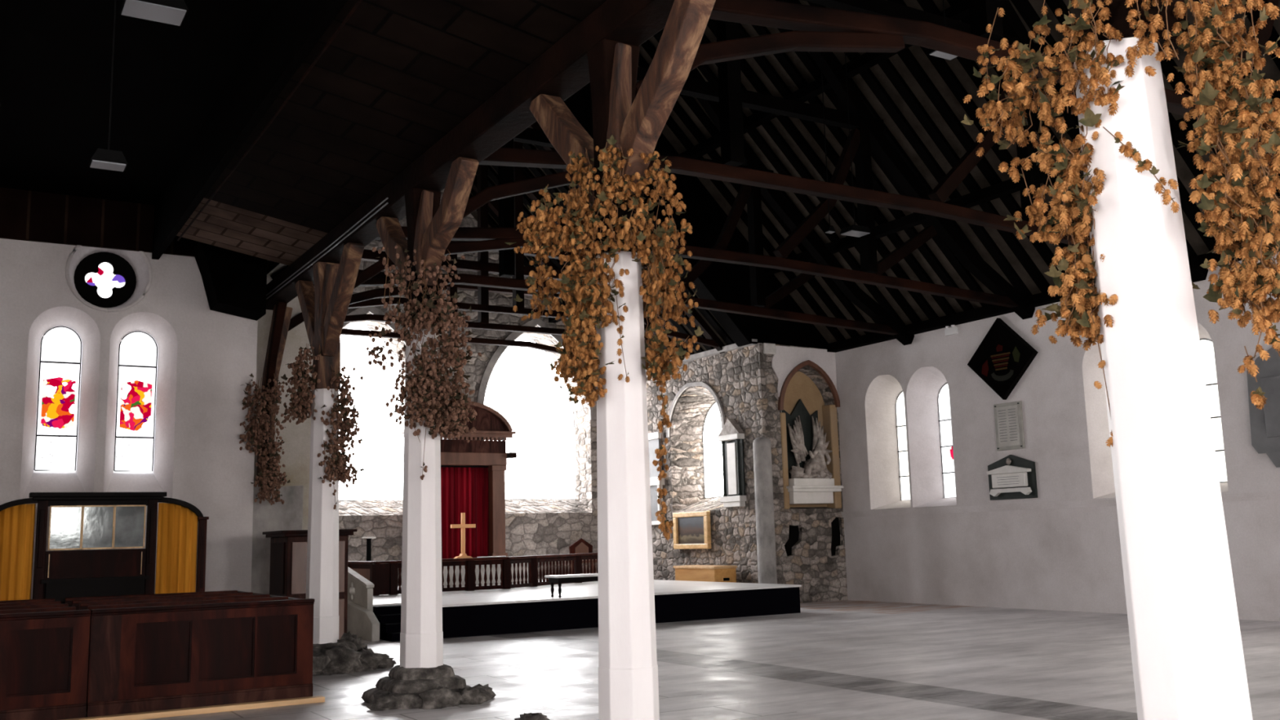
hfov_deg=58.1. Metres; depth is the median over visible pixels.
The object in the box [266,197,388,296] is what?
cable
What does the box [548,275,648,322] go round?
purlin
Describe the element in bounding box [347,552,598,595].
rail
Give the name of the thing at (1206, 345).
window
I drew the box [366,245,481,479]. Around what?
foliage
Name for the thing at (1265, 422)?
tablet
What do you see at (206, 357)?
wall
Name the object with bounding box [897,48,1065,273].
rafter
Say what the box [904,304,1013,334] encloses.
wall plate
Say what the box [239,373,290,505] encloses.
foliage
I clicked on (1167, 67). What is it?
rafter
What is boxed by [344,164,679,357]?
roof truss
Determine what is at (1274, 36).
rafter
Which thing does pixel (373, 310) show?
trim
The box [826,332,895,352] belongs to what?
wall plate
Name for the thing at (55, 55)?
ceiling
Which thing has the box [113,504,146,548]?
light
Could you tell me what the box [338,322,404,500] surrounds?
window
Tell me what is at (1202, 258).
wall plate
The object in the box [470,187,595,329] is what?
rafter
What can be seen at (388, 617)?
steps
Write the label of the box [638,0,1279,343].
ceiling
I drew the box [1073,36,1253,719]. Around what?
pillar
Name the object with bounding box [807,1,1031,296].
rafter
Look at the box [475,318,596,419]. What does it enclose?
trim
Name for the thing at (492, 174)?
rafter
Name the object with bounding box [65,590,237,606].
pew
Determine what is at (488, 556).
cushion
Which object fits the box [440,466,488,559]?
curtain
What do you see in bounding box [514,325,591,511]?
trim
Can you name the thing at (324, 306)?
post
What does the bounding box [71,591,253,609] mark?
pew
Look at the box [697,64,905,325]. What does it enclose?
rafter
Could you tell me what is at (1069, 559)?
wall
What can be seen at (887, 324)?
roof truss
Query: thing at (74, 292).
trim
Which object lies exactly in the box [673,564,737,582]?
chest
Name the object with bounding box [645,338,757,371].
trim
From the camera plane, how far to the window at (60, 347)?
17.50 m
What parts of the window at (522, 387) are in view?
frame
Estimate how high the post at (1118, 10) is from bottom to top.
1.918 m
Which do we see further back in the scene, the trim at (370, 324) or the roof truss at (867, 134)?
the trim at (370, 324)
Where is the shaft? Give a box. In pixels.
[752,436,777,583]
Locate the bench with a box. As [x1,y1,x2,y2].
[544,573,598,597]
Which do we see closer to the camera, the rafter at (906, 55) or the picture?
the rafter at (906, 55)
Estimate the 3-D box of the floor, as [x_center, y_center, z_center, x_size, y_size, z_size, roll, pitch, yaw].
[1.461,3.625,12.195,24.140,0.250,39.800,4,-10,-31]
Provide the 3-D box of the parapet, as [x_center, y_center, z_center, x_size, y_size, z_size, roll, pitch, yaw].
[-5.852,4.290,22.069,0.260,1.805,5.404,4,-10,-31]
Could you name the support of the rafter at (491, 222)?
attached to the ceiling at (474, 214)
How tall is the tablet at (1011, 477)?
0.909 m
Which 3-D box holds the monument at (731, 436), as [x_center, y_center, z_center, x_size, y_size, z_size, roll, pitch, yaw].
[2.237,2.502,28.120,0.220,2.150,0.900,4,-10,-31]
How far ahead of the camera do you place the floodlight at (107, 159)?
9.41 m
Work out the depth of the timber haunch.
17.89 m
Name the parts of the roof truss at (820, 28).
queen post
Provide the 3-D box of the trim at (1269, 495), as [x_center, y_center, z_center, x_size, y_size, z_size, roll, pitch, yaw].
[12.844,1.573,15.089,0.070,0.130,30.860,4,-10,-31]
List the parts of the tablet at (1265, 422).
inscription panel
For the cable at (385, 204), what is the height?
0.036 m
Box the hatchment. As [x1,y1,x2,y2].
[967,317,1038,399]
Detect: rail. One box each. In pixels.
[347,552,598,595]
[440,465,488,467]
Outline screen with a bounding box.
[0,492,208,604]
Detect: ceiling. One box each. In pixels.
[0,0,277,204]
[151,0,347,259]
[204,0,606,233]
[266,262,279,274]
[470,144,733,364]
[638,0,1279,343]
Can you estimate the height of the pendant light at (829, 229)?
5.112 m
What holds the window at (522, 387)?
in the wall at (540, 533)
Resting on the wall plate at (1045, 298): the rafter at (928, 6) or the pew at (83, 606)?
the rafter at (928, 6)
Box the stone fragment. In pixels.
[514,712,550,719]
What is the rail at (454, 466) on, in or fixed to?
attached to the reredos
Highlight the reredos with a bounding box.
[398,401,516,556]
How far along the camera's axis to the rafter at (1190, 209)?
19.63 m
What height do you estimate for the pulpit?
1.870 m
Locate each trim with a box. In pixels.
[65,244,152,311]
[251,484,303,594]
[338,499,403,515]
[342,306,405,344]
[342,312,405,368]
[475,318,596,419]
[505,498,591,513]
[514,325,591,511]
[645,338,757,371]
[666,382,725,437]
[763,342,775,354]
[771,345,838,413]
[777,360,839,410]
[780,404,841,509]
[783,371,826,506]
[784,524,799,555]
[831,517,839,555]
[840,491,1279,517]
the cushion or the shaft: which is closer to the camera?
the cushion
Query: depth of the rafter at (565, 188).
28.29 m
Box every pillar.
[306,388,395,675]
[360,326,496,711]
[595,250,659,719]
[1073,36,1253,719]
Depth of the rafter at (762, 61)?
24.10 m
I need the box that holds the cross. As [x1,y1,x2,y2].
[450,512,475,558]
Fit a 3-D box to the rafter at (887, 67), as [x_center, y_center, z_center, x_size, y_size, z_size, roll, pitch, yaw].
[5.119,-4.949,21.829,7.350,7.320,0.210,4,-10,-31]
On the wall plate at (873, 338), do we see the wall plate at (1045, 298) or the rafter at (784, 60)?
the rafter at (784, 60)
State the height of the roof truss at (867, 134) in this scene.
7.886 m
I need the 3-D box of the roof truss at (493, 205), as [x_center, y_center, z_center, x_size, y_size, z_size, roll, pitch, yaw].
[-4.849,-2.654,29.749,11.452,5.559,0.200,4,-10,-31]
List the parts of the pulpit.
panel, cornice, panel, panel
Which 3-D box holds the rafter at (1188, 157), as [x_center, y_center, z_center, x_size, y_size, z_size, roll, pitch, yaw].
[7.248,-5.544,18.306,7.350,7.320,0.210,4,-10,-31]
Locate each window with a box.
[33,326,81,471]
[73,252,136,307]
[113,330,157,471]
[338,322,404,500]
[484,334,575,498]
[702,402,723,497]
[895,391,910,500]
[937,382,955,497]
[1200,338,1227,482]
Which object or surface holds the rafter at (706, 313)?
attached to the ceiling at (474, 214)
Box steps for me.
[373,604,400,641]
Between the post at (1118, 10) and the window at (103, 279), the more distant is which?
the window at (103, 279)
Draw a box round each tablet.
[986,454,1037,500]
[993,400,1025,451]
[1246,346,1279,467]
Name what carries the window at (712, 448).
in the wall at (684, 481)
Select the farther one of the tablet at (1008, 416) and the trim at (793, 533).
the trim at (793, 533)
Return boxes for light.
[48,505,83,550]
[80,505,115,549]
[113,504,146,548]
[944,324,958,336]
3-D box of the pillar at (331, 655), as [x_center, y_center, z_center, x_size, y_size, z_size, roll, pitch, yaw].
[-4.138,2.340,15.604,1.606,3.908,1.393,4,-10,-31]
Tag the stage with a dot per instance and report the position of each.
(483, 612)
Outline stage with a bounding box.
[373,578,801,638]
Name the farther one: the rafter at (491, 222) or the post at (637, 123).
the rafter at (491, 222)
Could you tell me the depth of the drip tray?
27.75 m
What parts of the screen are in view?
curved rail, post, panel, cornice, head rail, post, curved rail, post moulding, post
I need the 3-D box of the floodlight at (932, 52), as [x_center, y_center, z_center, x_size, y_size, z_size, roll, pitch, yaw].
[4.423,-6.546,17.121,0.450,4.212,0.315,4,-10,-31]
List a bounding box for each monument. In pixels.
[648,431,664,524]
[716,418,746,507]
[779,399,844,504]
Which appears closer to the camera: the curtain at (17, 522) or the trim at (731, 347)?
the curtain at (17, 522)
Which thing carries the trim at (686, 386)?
attached to the wall at (684, 481)
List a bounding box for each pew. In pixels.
[0,598,54,603]
[0,600,61,606]
[0,603,68,609]
[0,606,75,613]
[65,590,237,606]
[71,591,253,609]
[79,594,270,609]
[86,596,288,704]
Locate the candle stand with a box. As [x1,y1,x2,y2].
[361,537,376,561]
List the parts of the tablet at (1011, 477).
lid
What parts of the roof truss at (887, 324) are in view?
queen post, queen post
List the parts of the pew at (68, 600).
backrest, rail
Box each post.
[256,299,293,481]
[295,242,364,390]
[375,156,479,327]
[529,0,715,255]
[1080,0,1187,52]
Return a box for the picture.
[672,511,711,549]
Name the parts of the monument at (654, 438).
moulding, moulding, moulding, moulding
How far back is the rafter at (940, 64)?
21.00 m
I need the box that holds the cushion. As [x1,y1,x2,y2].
[476,555,506,557]
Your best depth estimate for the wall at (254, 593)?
13.96 m
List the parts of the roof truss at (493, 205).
king post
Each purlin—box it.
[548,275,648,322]
[680,0,968,157]
[764,89,1279,275]
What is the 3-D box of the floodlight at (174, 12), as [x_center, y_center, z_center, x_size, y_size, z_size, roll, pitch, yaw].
[-4.148,-3.353,9.866,0.500,0.812,0.350,4,-10,-31]
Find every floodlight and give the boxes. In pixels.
[88,0,128,171]
[119,0,188,26]
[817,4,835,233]
[840,52,871,237]
[928,0,956,60]
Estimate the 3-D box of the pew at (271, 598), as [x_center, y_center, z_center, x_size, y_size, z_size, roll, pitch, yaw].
[-5.025,3.214,12.777,2.070,1.075,0.530,4,-10,-31]
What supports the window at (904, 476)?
in the wall at (1069, 559)
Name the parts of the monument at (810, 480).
cornice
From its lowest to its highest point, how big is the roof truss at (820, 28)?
7.886 m
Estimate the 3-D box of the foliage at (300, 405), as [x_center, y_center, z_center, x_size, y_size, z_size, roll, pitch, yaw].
[-4.373,0.905,15.738,1.200,2.301,0.779,-1,-9,-7]
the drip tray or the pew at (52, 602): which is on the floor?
the pew at (52, 602)
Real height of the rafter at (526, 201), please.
5.661 m
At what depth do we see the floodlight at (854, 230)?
20.39 m
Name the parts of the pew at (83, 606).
backrest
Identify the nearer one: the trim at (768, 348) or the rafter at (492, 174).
the trim at (768, 348)
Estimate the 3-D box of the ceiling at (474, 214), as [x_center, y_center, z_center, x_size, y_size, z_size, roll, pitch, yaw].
[-1.507,-2.437,30.422,6.450,6.500,7.220,4,-10,-31]
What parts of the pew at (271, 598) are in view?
backrest, rail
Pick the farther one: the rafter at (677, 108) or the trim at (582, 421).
the trim at (582, 421)
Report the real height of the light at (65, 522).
0.580 m
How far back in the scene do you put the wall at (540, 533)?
31.65 m
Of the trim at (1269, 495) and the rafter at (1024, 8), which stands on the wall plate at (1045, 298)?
the rafter at (1024, 8)
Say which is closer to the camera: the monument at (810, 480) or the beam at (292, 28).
the beam at (292, 28)
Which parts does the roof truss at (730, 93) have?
queen post, queen post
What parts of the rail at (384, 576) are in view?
panel, handrail, post, panel, post, handrail, rail, post, post, handrail, rail, post, rail, handrail, post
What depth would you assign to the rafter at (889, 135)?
22.86 m
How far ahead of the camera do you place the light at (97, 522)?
15.39 m
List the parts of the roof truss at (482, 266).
king post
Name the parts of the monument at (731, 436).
inscription panel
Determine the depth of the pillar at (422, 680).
12.13 m
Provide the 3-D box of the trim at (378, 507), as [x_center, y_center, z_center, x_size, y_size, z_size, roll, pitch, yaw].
[-7.146,3.804,29.678,3.340,0.415,0.720,4,-10,-31]
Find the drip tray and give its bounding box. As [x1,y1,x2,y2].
[361,537,376,538]
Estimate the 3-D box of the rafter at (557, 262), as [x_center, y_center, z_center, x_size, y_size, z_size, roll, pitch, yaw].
[-2.225,-2.625,30.917,5.760,5.661,0.240,4,-10,-31]
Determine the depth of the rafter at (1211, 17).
17.35 m
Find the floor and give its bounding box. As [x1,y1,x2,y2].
[85,600,1279,719]
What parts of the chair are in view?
backrest, panel, seat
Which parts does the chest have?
lid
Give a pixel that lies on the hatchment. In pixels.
(1002, 358)
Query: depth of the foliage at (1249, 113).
4.86 m
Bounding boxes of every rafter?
[468,193,593,343]
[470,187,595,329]
[475,170,565,270]
[488,164,646,356]
[492,165,651,344]
[522,142,704,353]
[522,166,684,356]
[528,167,694,355]
[534,144,714,351]
[638,53,860,337]
[641,40,874,334]
[653,35,877,324]
[661,255,735,345]
[666,115,845,341]
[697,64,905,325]
[699,33,921,323]
[706,18,938,319]
[738,22,955,315]
[751,24,973,311]
[777,27,990,306]
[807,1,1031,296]
[832,52,982,258]
[878,57,1049,292]
[887,0,1072,262]
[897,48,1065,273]
[916,0,1091,252]
[946,0,1084,177]
[1010,0,1197,255]
[1044,0,1216,251]
[1160,57,1264,221]
[1168,111,1240,244]
[1187,21,1279,197]
[1195,0,1277,111]
[1240,0,1279,71]
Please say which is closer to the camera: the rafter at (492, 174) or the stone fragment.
the stone fragment
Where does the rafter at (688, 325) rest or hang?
attached to the ceiling at (474, 214)
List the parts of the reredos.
cornice, architrave, pediment moulding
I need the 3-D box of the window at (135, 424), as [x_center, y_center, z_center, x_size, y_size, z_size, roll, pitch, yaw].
[-7.896,0.635,18.061,0.569,2.219,0.042,4,-10,-31]
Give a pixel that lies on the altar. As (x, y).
(445, 568)
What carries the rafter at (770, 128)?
on the wall plate at (873, 338)
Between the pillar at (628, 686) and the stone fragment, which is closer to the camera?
the pillar at (628, 686)
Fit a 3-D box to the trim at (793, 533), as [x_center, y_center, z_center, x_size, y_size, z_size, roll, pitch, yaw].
[3.551,4.298,27.418,0.560,0.760,0.080,4,-10,-31]
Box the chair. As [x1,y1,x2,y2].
[568,537,596,574]
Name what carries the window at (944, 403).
in the wall at (1069, 559)
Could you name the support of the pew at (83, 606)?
on the floor
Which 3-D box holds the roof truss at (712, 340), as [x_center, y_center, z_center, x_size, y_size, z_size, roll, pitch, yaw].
[-2.801,-3.227,26.361,11.452,5.559,0.200,4,-10,-31]
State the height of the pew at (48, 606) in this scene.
1.075 m
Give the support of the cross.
on the altar
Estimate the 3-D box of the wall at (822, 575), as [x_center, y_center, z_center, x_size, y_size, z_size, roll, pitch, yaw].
[3.763,2.747,28.033,2.340,6.160,0.700,4,-10,-31]
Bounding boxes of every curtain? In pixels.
[0,503,35,600]
[155,502,197,593]
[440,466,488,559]
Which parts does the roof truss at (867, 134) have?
queen post, queen post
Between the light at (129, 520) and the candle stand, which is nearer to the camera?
the light at (129, 520)
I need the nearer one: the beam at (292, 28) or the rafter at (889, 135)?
the beam at (292, 28)
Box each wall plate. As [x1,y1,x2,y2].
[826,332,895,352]
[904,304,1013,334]
[1024,290,1062,306]
[1196,252,1220,266]
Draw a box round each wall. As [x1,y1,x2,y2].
[0,186,198,257]
[0,238,257,599]
[237,591,302,599]
[253,259,313,529]
[338,189,597,585]
[563,87,828,349]
[645,347,751,582]
[742,342,848,603]
[835,252,1279,621]
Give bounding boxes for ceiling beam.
[266,0,674,310]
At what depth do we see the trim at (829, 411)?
28.25 m
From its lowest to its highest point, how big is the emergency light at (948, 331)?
0.240 m
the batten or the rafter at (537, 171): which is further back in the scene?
the rafter at (537, 171)
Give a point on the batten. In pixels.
(310, 700)
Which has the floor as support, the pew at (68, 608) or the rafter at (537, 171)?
the pew at (68, 608)
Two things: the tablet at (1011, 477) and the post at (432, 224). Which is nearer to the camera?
the post at (432, 224)
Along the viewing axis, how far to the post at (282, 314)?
18.45 m
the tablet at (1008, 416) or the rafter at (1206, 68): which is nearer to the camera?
the rafter at (1206, 68)
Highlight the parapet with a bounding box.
[346,566,379,641]
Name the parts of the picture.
frame rail, frame rail, frame rail, frame rail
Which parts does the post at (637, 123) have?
post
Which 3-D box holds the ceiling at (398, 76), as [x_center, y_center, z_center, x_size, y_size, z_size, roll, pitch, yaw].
[1.363,-3.731,4.879,1.700,0.360,24.800,4,-10,-31]
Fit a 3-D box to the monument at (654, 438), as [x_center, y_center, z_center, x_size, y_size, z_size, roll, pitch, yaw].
[0.303,3.237,31.337,0.180,2.470,1.100,4,-10,-31]
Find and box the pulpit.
[262,528,356,639]
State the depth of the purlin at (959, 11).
22.64 m
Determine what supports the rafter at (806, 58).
on the wall plate at (873, 338)
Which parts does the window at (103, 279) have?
pane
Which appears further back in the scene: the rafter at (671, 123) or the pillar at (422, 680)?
the rafter at (671, 123)
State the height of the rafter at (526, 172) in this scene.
5.661 m
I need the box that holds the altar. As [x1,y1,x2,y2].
[443,555,528,586]
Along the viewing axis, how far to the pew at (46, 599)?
14.16 m
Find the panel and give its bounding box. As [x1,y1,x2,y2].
[176,198,327,265]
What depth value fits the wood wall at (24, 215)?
17.38 m
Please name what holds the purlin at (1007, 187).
attached to the wall
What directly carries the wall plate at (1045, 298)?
on the wall at (1069, 559)
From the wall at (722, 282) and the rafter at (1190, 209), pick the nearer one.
the rafter at (1190, 209)
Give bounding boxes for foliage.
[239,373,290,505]
[275,343,364,510]
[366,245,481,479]
[505,135,703,542]
[960,0,1279,447]
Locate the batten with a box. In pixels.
[62,695,324,719]
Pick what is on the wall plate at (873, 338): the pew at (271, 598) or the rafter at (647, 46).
the rafter at (647, 46)
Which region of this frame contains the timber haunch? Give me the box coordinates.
[192,241,266,320]
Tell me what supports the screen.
on the floor
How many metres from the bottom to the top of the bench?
0.400 m
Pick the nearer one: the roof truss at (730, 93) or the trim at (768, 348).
the roof truss at (730, 93)
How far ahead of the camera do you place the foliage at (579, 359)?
8.70 m
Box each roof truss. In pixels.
[270,27,914,345]
[340,174,595,354]
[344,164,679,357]
[348,120,724,353]
[354,0,1035,319]
[462,0,1208,282]
[635,0,1279,137]
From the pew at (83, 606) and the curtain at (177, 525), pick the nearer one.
the pew at (83, 606)
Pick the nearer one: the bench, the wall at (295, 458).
the wall at (295, 458)
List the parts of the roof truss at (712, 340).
king post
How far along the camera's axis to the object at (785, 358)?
28.12 m
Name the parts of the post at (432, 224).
post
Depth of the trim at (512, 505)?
32.33 m
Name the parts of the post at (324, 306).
post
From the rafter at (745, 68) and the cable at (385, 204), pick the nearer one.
the cable at (385, 204)
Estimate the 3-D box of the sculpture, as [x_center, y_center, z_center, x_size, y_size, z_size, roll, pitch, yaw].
[4.115,2.651,27.825,1.210,0.608,0.394,4,-10,-31]
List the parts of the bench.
leg, leg, seat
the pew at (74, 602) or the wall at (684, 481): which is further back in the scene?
the wall at (684, 481)
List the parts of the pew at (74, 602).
backrest, rail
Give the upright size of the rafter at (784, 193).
7.320 m
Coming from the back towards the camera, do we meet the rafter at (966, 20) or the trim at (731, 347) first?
the trim at (731, 347)
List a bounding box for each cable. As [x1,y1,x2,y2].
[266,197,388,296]
[266,202,388,299]

